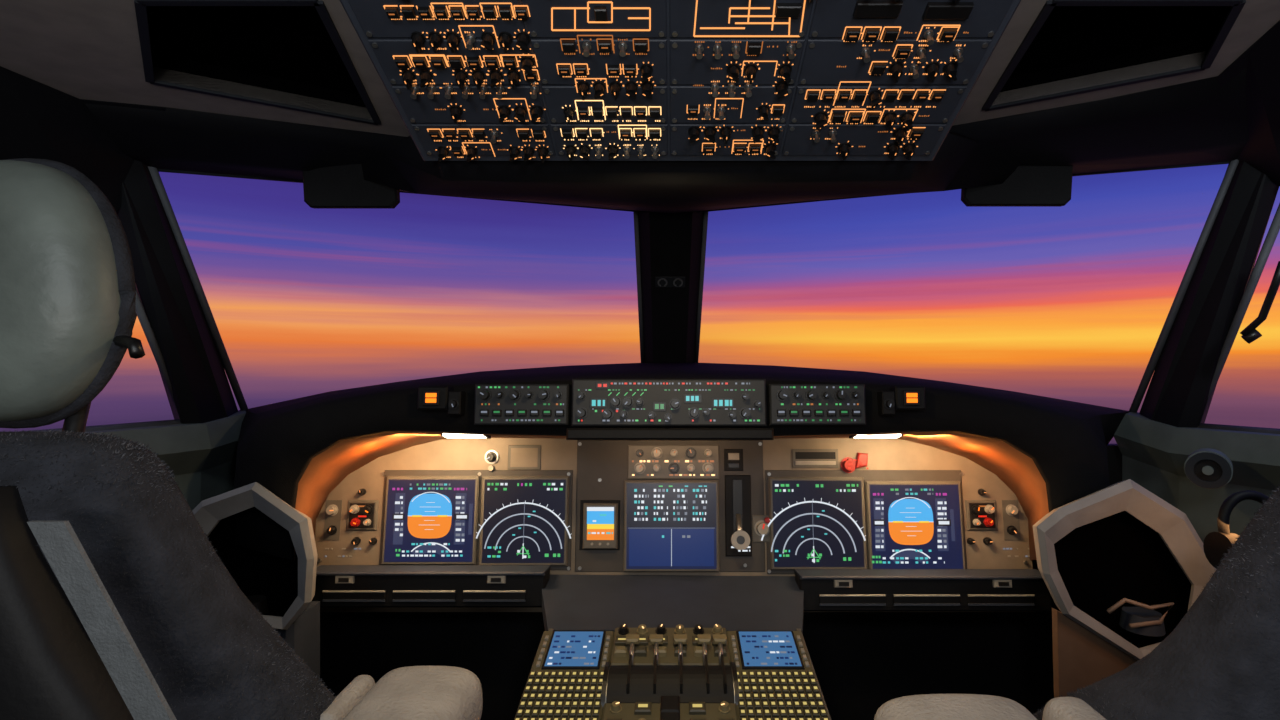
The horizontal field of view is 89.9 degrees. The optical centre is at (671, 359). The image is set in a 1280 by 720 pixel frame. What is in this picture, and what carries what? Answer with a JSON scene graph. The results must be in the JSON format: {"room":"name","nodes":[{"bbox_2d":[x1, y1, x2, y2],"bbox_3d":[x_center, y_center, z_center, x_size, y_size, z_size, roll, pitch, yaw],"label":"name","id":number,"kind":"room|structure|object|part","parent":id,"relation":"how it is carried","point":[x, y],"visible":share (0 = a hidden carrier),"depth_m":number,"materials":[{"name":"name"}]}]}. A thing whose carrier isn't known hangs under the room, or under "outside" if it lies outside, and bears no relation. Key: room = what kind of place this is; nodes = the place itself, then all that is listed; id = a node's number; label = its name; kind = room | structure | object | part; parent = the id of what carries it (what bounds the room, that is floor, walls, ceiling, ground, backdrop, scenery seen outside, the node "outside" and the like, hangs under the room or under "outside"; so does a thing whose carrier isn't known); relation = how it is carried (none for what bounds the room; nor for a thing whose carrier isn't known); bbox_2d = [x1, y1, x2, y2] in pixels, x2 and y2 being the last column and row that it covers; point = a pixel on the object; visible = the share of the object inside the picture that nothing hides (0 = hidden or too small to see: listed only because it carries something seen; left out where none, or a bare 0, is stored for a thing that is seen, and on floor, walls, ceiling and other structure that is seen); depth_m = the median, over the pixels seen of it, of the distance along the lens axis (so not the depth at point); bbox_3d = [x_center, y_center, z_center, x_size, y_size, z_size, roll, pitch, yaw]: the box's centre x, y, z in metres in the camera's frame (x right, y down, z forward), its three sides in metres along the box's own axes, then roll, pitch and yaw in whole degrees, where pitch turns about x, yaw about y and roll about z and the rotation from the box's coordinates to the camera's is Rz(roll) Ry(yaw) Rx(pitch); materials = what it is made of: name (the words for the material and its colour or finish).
{"room":"control cabin","nodes":[
{"label":"control cabin","id":0,"kind":"room"},
{"bbox_2d":[0,66,245,509],"bbox_3d":[-1.065,0.399,0.415,0.387,1.602,2.176,0,0,7],"label":"wall","id":1,"kind":"structure","parent":0,"point":[38,120],"depth_m":1.05,"materials":[{"name":"paint"}]},
{"bbox_2d":[18,419,180,431],"bbox_3d":[-1.133,-0.049,0.764,0.180,0.402,1.201,0,0,10],"label":"window sill","id":2,"kind":"structure","parent":1,"relation":"in","point":[175,421],"depth_m":1.24,"materials":[{"name":"grey plastic"}]},
{"bbox_3d":[-1.133,-0.049,0.764,0.180,0.402,1.201,0,0,10],"label":"frame","id":3,"kind":"part","parent":2,"relation":"part of","materials":[{"name":"paint"}]},
{"bbox_2d":[117,160,247,423],"bbox_3d":[-1.000,-0.095,1.330,0.153,0.580,0.461,0,0,0],"label":"pillar","id":4,"kind":"structure","parent":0,"point":[175,316],"depth_m":1.24,"materials":[{"name":"black plastic"}]},
{"bbox_2d":[0,0,1279,136],"bbox_3d":[0.015,-0.428,0.275,2.070,0.064,1.750,0,0,0],"label":"ceiling","id":5,"kind":"structure","parent":0,"point":[293,61],"depth_m":0.88,"materials":[{"name":"paint"}]},
{"bbox_2d":[340,0,1020,162],"bbox_3d":[0.009,-0.427,0.589,0.687,0.340,0.615,0,0,0],"label":"panel","id":6,"kind":"object","parent":5,"relation":"attached to","point":[467,80],"visible":1,"depth_m":0.72,"materials":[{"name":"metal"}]},
{"bbox_2d":[633,211,707,362],"bbox_3d":[-0.003,-0.213,1.920,0.200,0.482,0.540,0,0,0],"label":"post","id":7,"kind":"object","parent":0,"point":[670,248],"depth_m":1.82,"materials":[{"name":"black plastic"}]},
{"bbox_2d":[320,444,1121,719],"bbox_3d":[0.035,0.700,1.515,2.170,1.000,0.030,0,0,0],"label":"bulkhead","id":8,"kind":"object","parent":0,"point":[862,661],"depth_m":1.50,"materials":[{"name":"black plastic"}]},
{"bbox_2d":[234,362,1129,559],"bbox_3d":[0.034,0.222,1.669,2.090,0.433,0.901,0,0,0],"label":"shield","id":9,"kind":"object","parent":8,"relation":"attached to","point":[1051,453],"visible":0.72,"depth_m":1.23,"materials":[{"name":"black plastic"}]},
{"bbox_2d":[417,386,465,414],"bbox_3d":[-0.437,0.077,1.211,0.082,0.056,0.051,0,0,0],"label":"warning light","id":10,"kind":"object","parent":9,"relation":"attached to","point":[429,397],"visible":1,"depth_m":1.20,"materials":[{"name":"black plastic"}]},
{"bbox_2d":[440,433,490,438],"bbox_3d":[-0.413,0.146,1.282,0.091,0.026,0.041,0,0,0],"label":"lamp","id":11,"kind":"object","parent":9,"relation":"attached to","point":[445,435],"visible":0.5,"depth_m":1.27,"materials":[{"name":"white plastic"}]},
{"bbox_2d":[474,379,865,439],"bbox_3d":[-0.004,0.098,1.237,0.735,0.124,0.118,0,0,0],"label":"control panel","id":12,"kind":"object","parent":9,"relation":"attached to","point":[595,402],"visible":1,"depth_m":1.20,"materials":[{"name":"black plastic"}]},
{"bbox_2d":[315,438,1035,611],"bbox_3d":[0.008,0.361,1.427,1.592,0.377,0.082,0,0,0],"label":"panel","id":13,"kind":"object","parent":9,"relation":"attached to","point":[350,522],"visible":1,"depth_m":1.42,"materials":[{"name":"brown"}]},
{"bbox_2d":[381,476,479,564],"bbox_3d":[-0.529,0.351,1.404,0.205,0.189,0.037,0,0,0],"label":"display","id":14,"kind":"object","parent":13,"relation":"attached to","point":[429,520],"visible":1,"depth_m":1.40,"materials":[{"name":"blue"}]},
{"bbox_2d":[312,565,549,606],"bbox_3d":[-0.511,0.476,1.349,0.498,0.080,0.073,0,0,0],"label":"tray table","id":15,"kind":"object","parent":13,"relation":"attached to","point":[336,585],"visible":0.91,"depth_m":1.32,"materials":[{"name":"black plastic"},{"name":"painted metal"}]},
{"bbox_2d":[476,476,570,565],"bbox_3d":[-0.323,0.352,1.404,0.209,0.191,0.037,0,0,0],"label":"display","id":16,"kind":"object","parent":13,"relation":"attached to","point":[525,519],"visible":1,"depth_m":1.40,"materials":[{"name":"black glass"}]},
{"bbox_2d":[583,503,617,548],"bbox_3d":[-0.157,0.363,1.400,0.075,0.097,0.029,0,0,0],"label":"display","id":17,"kind":"object","parent":13,"relation":"attached to","point":[600,520],"visible":1,"depth_m":1.39,"materials":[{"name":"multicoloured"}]},
{"bbox_2d":[623,480,719,571],"bbox_3d":[-0.001,0.363,1.403,0.209,0.195,0.038,0,0,0],"label":"display","id":18,"kind":"object","parent":13,"relation":"attached to","point":[670,525],"visible":1,"depth_m":1.40,"materials":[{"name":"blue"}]},
{"bbox_2d":[542,574,803,633],"bbox_3d":[0.000,0.497,1.271,0.576,0.061,0.242,0,0,0],"label":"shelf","id":19,"kind":"object","parent":13,"relation":"attached to","point":[569,602],"visible":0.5,"depth_m":1.26,"materials":[{"name":"gray plastic"},{"name":"painted metal"}]},
{"bbox_2d":[725,475,751,555],"bbox_3d":[0.146,0.342,1.385,0.057,0.173,0.080,0,0,0],"label":"lever","id":20,"kind":"object","parent":13,"relation":"attached to","point":[738,534],"visible":1,"depth_m":1.41,"materials":[{"name":"black plastic"}]},
{"bbox_2d":[761,477,866,569],"bbox_3d":[0.308,0.358,1.403,0.230,0.197,0.038,0,0,0],"label":"display","id":21,"kind":"object","parent":13,"relation":"attached to","point":[816,522],"visible":1,"depth_m":1.40,"materials":[{"name":"black glass"}]},
{"bbox_2d":[865,481,965,568],"bbox_3d":[0.532,0.364,1.403,0.209,0.192,0.037,0,0,0],"label":"display","id":22,"kind":"object","parent":13,"relation":"attached to","point":[910,524],"visible":0.99,"depth_m":1.40,"materials":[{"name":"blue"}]},
{"bbox_2d":[794,569,1051,610],"bbox_3d":[0.525,0.484,1.348,0.522,0.080,0.073,0,0,0],"label":"tray table","id":23,"kind":"object","parent":13,"relation":"attached to","point":[824,589],"visible":0.95,"depth_m":1.32,"materials":[{"name":"black plastic"},{"name":"painted metal"}]},
{"bbox_2d":[84,28,1270,212],"bbox_3d":[0.033,-0.367,1.257,2.045,0.233,1.010,0,0,0],"label":"window frame","id":24,"kind":"structure","parent":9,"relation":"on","point":[1202,122],"depth_m":1.07,"materials":[{"name":"black plastic"}]},
{"bbox_2d":[302,164,399,208],"bbox_3d":[-0.621,-0.338,1.239,0.180,0.085,0.024,0,0,0],"label":"sun visor","id":25,"kind":"object","parent":24,"relation":"attached to","point":[343,186],"visible":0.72,"depth_m":1.23,"materials":[{"name":"black plastic"}]},
{"bbox_2d":[961,165,1072,206],"bbox_3d":[0.667,-0.338,1.239,0.207,0.078,0.023,0,0,0],"label":"sun visor","id":26,"kind":"object","parent":24,"relation":"attached to","point":[1028,185],"visible":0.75,"depth_m":1.23,"materials":[{"name":"black plastic"}]},
{"bbox_2d":[849,434,903,438],"bbox_3d":[0.409,0.146,1.282,0.099,0.026,0.041,0,0,0],"label":"lamp","id":27,"kind":"object","parent":9,"relation":"attached to","point":[885,436],"visible":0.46,"depth_m":1.27,"materials":[{"name":"white plastic"}]},
{"bbox_2d":[877,386,925,414],"bbox_3d":[0.435,0.077,1.211,0.082,0.056,0.051,0,0,0],"label":"warning light","id":28,"kind":"object","parent":9,"relation":"attached to","point":[898,397],"visible":1,"depth_m":1.20,"materials":[{"name":"black plastic"}]},
{"bbox_2d":[1033,479,1216,697],"bbox_3d":[0.842,0.578,1.185,0.396,0.735,0.130,0,0,0],"label":"console","id":29,"kind":"object","parent":9,"relation":"attached to","point":[1122,566],"visible":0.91,"depth_m":1.14,"materials":[{"name":"plastic"}]},
{"bbox_2d":[1114,20,1279,542],"bbox_3d":[1.018,0.399,0.399,0.490,1.602,2.162,0,0,-9],"label":"wall","id":30,"kind":"structure","parent":0,"point":[1155,454],"depth_m":1.23,"materials":[{"name":"paint"}]},
{"bbox_2d":[1184,448,1232,488],"bbox_3d":[0.976,0.198,1.165,0.068,0.068,0.060,0,0,41],"label":"air vent","id":31,"kind":"object","parent":30,"relation":"attached to","point":[1208,468],"visible":1,"depth_m":1.15,"materials":[{"name":"paint"}]},
{"bbox_2d":[1203,490,1268,568],"bbox_3d":[0.867,0.293,0.947,0.116,0.196,0.056,0,0,0],"label":"headset","id":32,"kind":"object","parent":30,"relation":"hanging from","point":[1215,544],"visible":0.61,"depth_m":0.95,"materials":[{"name":"black plastic"}]},
{"bbox_2d":[1197,423,1279,433],"bbox_3d":[1.151,-0.075,0.761,0.157,0.461,1.185,0,0,-7],"label":"window sill","id":33,"kind":"structure","parent":30,"relation":"in","point":[1202,425],"depth_m":1.25,"materials":[{"name":"grey plastic"}]},
{"bbox_3d":[1.151,-0.075,0.761,0.157,0.461,1.185,0,0,-7],"label":"frame","id":34,"kind":"part","parent":33,"relation":"part of","materials":[{"name":"paint"}]},
{"bbox_2d":[1129,160,1279,427],"bbox_3d":[1.078,-0.098,1.322,0.149,0.603,0.476,0,0,0],"label":"pillar","id":35,"kind":"structure","parent":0,"point":[1219,282],"depth_m":1.24,"materials":[{"name":"black plastic"}]},
{"bbox_3d":[0.000,1.225,0.750,2.700,0.050,2.900,0,0,0],"label":"floor","id":36,"kind":"structure","parent":0,"visible":0},
{"bbox_2d":[0,158,482,719],"bbox_3d":[-0.551,0.502,0.768,0.769,1.395,0.641,0,0,0],"label":"seat","id":37,"kind":"object","parent":36,"relation":"on","point":[116,603],"visible":1,"depth_m":0.55,"materials":[{"name":"leather"}]},
{"bbox_3d":[-0.605,0.406,0.592,0.660,0.688,0.190,0,0,0],"label":"backrest","id":38,"kind":"part","parent":37,"relation":"part of","materials":[{"name":"grey fabric"}]},
{"bbox_3d":[-0.332,0.373,0.650,0.027,0.070,0.100,0,0,0],"label":"armrest","id":39,"kind":"part","parent":37,"relation":"part of","materials":[{"name":"beige fabric"}]},
{"bbox_3d":[-0.234,0.330,0.545,0.104,0.070,0.190,0,0,0],"label":"armrest","id":40,"kind":"part","parent":37,"relation":"part of","materials":[{"name":"beige leather"}]},
{"bbox_2d":[192,482,319,678],"bbox_3d":[-0.819,0.712,1.235,0.318,0.975,0.130,0,0,0],"label":"console","id":41,"kind":"object","parent":36,"relation":"on","point":[282,590],"visible":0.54,"depth_m":1.22,"materials":[{"name":"gray plastic"},{"name":"painted metal"}]},
{"bbox_2d":[548,628,830,719],"bbox_3d":[0.005,0.852,0.834,0.454,0.744,0.844,0,0,0],"label":"pedestal","id":42,"kind":"object","parent":36,"relation":"on","point":[550,629],"visible":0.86,"depth_m":1.04,"materials":[{"name":"grey plastic"}]},
{"bbox_2d":[514,631,613,719],"bbox_3d":[-0.165,0.517,0.932,0.125,0.082,0.405,0,0,0],"label":"display unit","id":43,"kind":"object","parent":42,"relation":"attached to","point":[564,682],"visible":1,"depth_m":1.00,"materials":[{"name":"black plastic"}]},
{"bbox_2d":[601,624,738,719],"bbox_3d":[-0.003,0.537,0.938,0.208,0.150,0.407,0,0,0],"label":"throttle quadrant","id":44,"kind":"object","parent":42,"relation":"on","point":[659,673],"visible":1,"depth_m":0.98,"materials":[{"name":"black"}]},
{"bbox_2d":[726,631,829,719],"bbox_3d":[0.161,0.517,0.932,0.132,0.082,0.405,0,0,0],"label":"display unit","id":45,"kind":"object","parent":42,"relation":"attached to","point":[777,680],"visible":0.98,"depth_m":1.00,"materials":[{"name":"black plastic"}]},
{"bbox_2d":[874,483,1279,719],"bbox_3d":[0.595,0.502,0.730,0.845,1.395,0.624,0,0,0],"label":"seat","id":46,"kind":"object","parent":36,"relation":"on","point":[1221,661],"visible":1,"depth_m":0.54,"materials":[{"name":"leather"}]},
{"bbox_3d":[0.242,0.323,0.495,0.140,0.070,0.150,0,0,0],"label":"armrest","id":47,"kind":"part","parent":46,"relation":"part of","materials":[{"name":"beige fabric"}]},
{"bbox_3d":[0.350,0.333,0.525,0.044,0.070,0.110,0,0,0],"label":"armrest","id":48,"kind":"part","parent":46,"relation":"part of","materials":[{"name":"beige fabric"}]},
{"bbox_3d":[0.665,0.403,0.553,0.700,0.695,0.194,0,0,0],"label":"backrest","id":49,"kind":"part","parent":46,"relation":"part of","materials":[{"name":"grey fabric"}]},
{"bbox_3d":[1.116,-0.074,1.125,0.108,0.436,0.450,0,0,0],"label":"window","id":50,"kind":"structure","parent":0,"visible":0},
{"bbox_2d":[1240,261,1279,343],"bbox_3d":[1.036,-0.099,1.116,0.030,0.139,0.082,0,0,0],"label":"handle","id":51,"kind":"object","parent":50,"relation":"attached to","point":[1250,334],"visible":1,"depth_m":1.12,"materials":[{"name":"black plastic"}]}
]}

